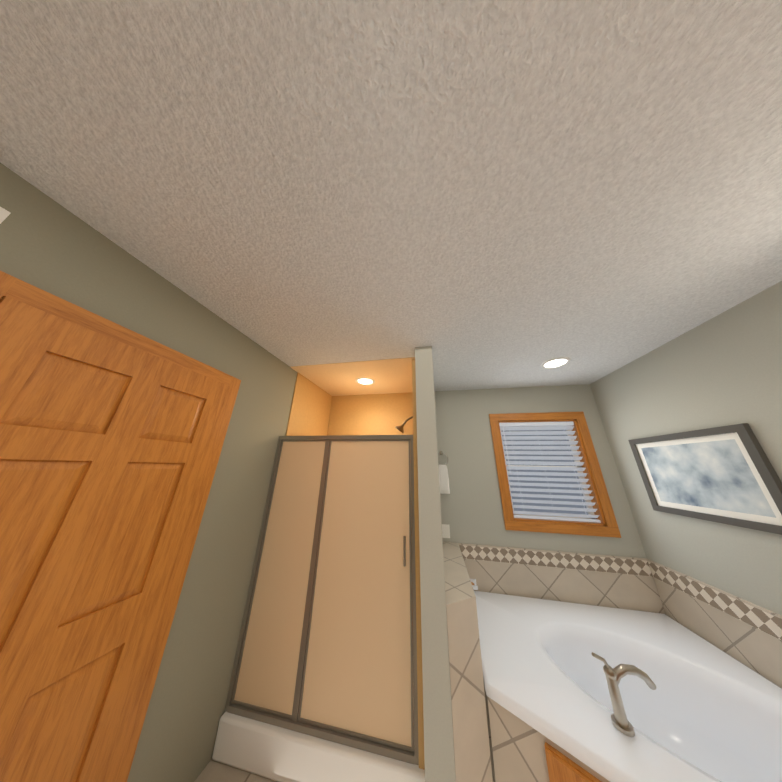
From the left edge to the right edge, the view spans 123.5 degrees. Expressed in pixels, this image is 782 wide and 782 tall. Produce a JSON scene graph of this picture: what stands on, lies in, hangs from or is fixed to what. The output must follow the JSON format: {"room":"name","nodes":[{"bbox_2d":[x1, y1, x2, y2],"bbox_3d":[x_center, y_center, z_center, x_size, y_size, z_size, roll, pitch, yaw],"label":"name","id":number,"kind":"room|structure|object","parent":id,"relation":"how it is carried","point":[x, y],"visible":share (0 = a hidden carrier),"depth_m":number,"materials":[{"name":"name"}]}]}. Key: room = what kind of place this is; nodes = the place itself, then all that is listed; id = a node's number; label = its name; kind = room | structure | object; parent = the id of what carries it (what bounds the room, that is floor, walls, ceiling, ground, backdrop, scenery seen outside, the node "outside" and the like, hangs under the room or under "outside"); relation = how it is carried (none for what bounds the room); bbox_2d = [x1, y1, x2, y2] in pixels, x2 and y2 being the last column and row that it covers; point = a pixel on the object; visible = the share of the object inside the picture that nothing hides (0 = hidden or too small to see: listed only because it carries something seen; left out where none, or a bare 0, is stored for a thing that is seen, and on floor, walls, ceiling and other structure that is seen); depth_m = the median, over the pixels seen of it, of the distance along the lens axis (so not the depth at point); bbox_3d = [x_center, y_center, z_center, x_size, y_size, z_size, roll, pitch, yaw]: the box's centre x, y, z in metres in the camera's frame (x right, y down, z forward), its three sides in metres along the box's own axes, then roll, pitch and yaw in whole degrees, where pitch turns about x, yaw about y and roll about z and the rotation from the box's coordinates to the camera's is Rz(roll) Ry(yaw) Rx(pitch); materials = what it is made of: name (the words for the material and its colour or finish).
{"room":"bathroom","nodes":[
{"label":"bathroom","id":0,"kind":"room"},
{"bbox_2d":[0,163,296,781],"bbox_3d":[-1.267,0.529,0.537,0.120,2.449,4.406,-3,-20,11],"label":"wall","id":1,"kind":"structure","parent":0,"point":[48,244],"depth_m":1.13,"materials":[{"name":"paint"}]},
{"bbox_2d":[0,207,10,223],"bbox_3d":[-1.285,0.450,0.119,0.006,2.310,0.355,-3,-20,11],"label":"wall panel","id":2,"kind":"object","parent":1,"relation":"attached to","point":[4,214],"visible":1,"depth_m":0.67,"materials":[{"name":"white"}]},
{"bbox_2d":[0,271,240,781],"bbox_3d":[-1.112,0.760,0.667,0.108,2.110,0.920,-3,-20,11],"label":"closet door","id":3,"kind":"structure","parent":1,"relation":"in","point":[112,436],"depth_m":0.78,"materials":[{"name":"brown wood"}]},
{"bbox_2d":[194,686,495,781],"bbox_3d":[0.244,1.652,-0.187,3.247,0.100,4.406,-3,-20,11],"label":"floor","id":4,"kind":"structure","parent":0,"point":[214,771],"depth_m":1.13,"materials":[{"name":"tile"}]},
{"bbox_2d":[212,359,424,781],"bbox_3d":[-0.315,1.040,1.884,1.201,2.447,0.874,-3,-20,11],"label":"shower","id":5,"kind":"object","parent":4,"relation":"on","point":[326,683],"visible":0.9,"depth_m":1.32,"materials":[{"name":"white glass"}]},
{"bbox_2d":[474,591,781,781],"bbox_3d":[1.206,1.602,0.916,1.480,0.785,1.683,-3,-20,11],"label":"tub","id":6,"kind":"object","parent":4,"relation":"on","point":[576,692],"visible":0.96,"depth_m":1.08,"materials":[{"name":"white ceramic"}]},
{"bbox_2d":[285,372,412,618],"bbox_3d":[-0.303,1.060,1.943,1.205,2.449,0.771,-3,-20,11],"label":"tiled wall","id":7,"kind":"structure","parent":0,"point":[315,410],"depth_m":2.57,"materials":[{"name":"beige tile"}]},
{"bbox_2d":[0,0,781,390],"bbox_3d":[0.292,-0.742,0.685,3.247,0.100,4.406,-3,-20,11],"label":"ceiling","id":8,"kind":"structure","parent":0,"point":[484,194],"depth_m":0.65,"materials":[{"name":"paint"}]},
{"bbox_2d":[291,357,414,395],"bbox_3d":[-0.291,-0.108,2.306,1.205,0.004,0.891,-3,-20,11],"label":"ceiling","id":9,"kind":"structure","parent":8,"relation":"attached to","point":[388,376],"depth_m":2.18,"materials":[{"name":"white paint"}]},
{"bbox_2d":[356,378,374,384],"bbox_3d":[-0.283,-0.105,2.305,0.210,0.008,0.210,-3,-20,11],"label":"recessed light","id":10,"kind":"object","parent":9,"relation":"attached to","point":[372,380],"visible":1,"depth_m":2.31,"materials":[{"name":"white"}]},
{"bbox_2d":[541,357,570,368],"bbox_3d":[1.437,-0.242,1.835,0.210,0.008,0.210,-3,-20,11],"label":"recessed light","id":11,"kind":"object","parent":8,"relation":"in","point":[556,362],"visible":1,"depth_m":1.82,"materials":[{"name":"white"}]},
{"bbox_2d":[415,346,455,781],"bbox_3d":[0.327,0.983,1.695,0.130,2.449,1.042,-3,-20,11],"label":"wall","id":12,"kind":"structure","parent":0,"point":[439,759],"depth_m":1.11,"materials":[{"name":"paint"}]},
{"bbox_2d":[443,542,492,781],"bbox_3d":[0.457,1.704,1.398,0.165,0.895,1.030,-3,-20,11],"label":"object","id":13,"kind":"structure","parent":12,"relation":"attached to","point":[472,757],"depth_m":1.03,"materials":[{"name":"beige tile"}]},
{"bbox_2d":[434,384,646,557],"bbox_3d":[0.670,1.176,2.205,3.007,2.449,0.160,-3,-20,11],"label":"wall","id":14,"kind":"structure","parent":0,"point":[471,509],"depth_m":2.16,"materials":[{"name":"paint"}]},
{"bbox_2d":[438,451,449,493],"bbox_3d":[0.549,0.857,2.229,0.133,0.420,0.056,-3,-20,11],"label":"hanging towel","id":15,"kind":"object","parent":14,"relation":"hanging from","point":[444,480],"visible":0.75,"depth_m":2.18,"materials":[{"name":"white fabric"}]},
{"bbox_2d":[442,524,449,537],"bbox_3d":[0.540,1.379,2.064,0.075,0.115,0.010,-3,-20,11],"label":"switch plate","id":16,"kind":"object","parent":14,"relation":"attached to","point":[445,530],"visible":1,"depth_m":2.06,"materials":[{"name":"white plastic"}]},
{"bbox_2d":[489,412,620,537],"bbox_3d":[1.550,0.781,2.138,0.915,1.113,0.140,-3,-20,11],"label":"window","id":17,"kind":"structure","parent":14,"relation":"in","point":[599,519],"depth_m":2.08,"materials":[{"name":"brown wood"}]},
{"bbox_2d":[458,543,665,614],"bbox_3d":[1.294,1.846,1.736,1.672,0.892,0.013,-3,-20,11],"label":"wall tile","id":18,"kind":"structure","parent":14,"relation":"attached to","point":[622,582],"depth_m":1.79,"materials":[{"name":"tile"}]},
{"bbox_2d":[470,578,477,589],"bbox_3d":[0.701,1.710,1.861,0.115,0.050,0.075,-3,-20,11],"label":"soap dish","id":19,"kind":"object","parent":18,"relation":"attached to","point":[474,584],"visible":0.29,"depth_m":1.85,"materials":[{"name":"white ceramic"}]},
{"bbox_2d":[590,281,781,614],"bbox_3d":[1.803,0.381,-0.039,0.120,2.449,4.406,-3,-20,11],"label":"wall","id":20,"kind":"structure","parent":0,"point":[723,369],"depth_m":1.31,"materials":[{"name":"paint"}]},
{"bbox_2d":[628,423,781,534],"bbox_3d":[2.005,0.556,1.396,0.025,0.540,0.735,-3,-20,11],"label":"picture frame","id":21,"kind":"object","parent":20,"relation":"attached to","point":[728,475],"visible":0.94,"depth_m":1.29,"materials":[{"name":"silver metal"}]},
{"bbox_2d":[647,559,781,687],"bbox_3d":[1.947,1.517,0.797,0.013,0.892,1.693,-3,-20,11],"label":"wall tile","id":22,"kind":"structure","parent":20,"relation":"attached to","point":[747,633],"depth_m":1.27,"materials":[{"name":"tile"}]},
{"label":"outside","id":23,"kind":"structure","parent":0,"visible":0},
{"bbox_2d":[501,430,587,514],"bbox_3d":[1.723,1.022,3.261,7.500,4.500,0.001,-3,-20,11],"label":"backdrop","id":24,"kind":"structure","parent":23,"point":[549,499],"depth_m":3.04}
]}

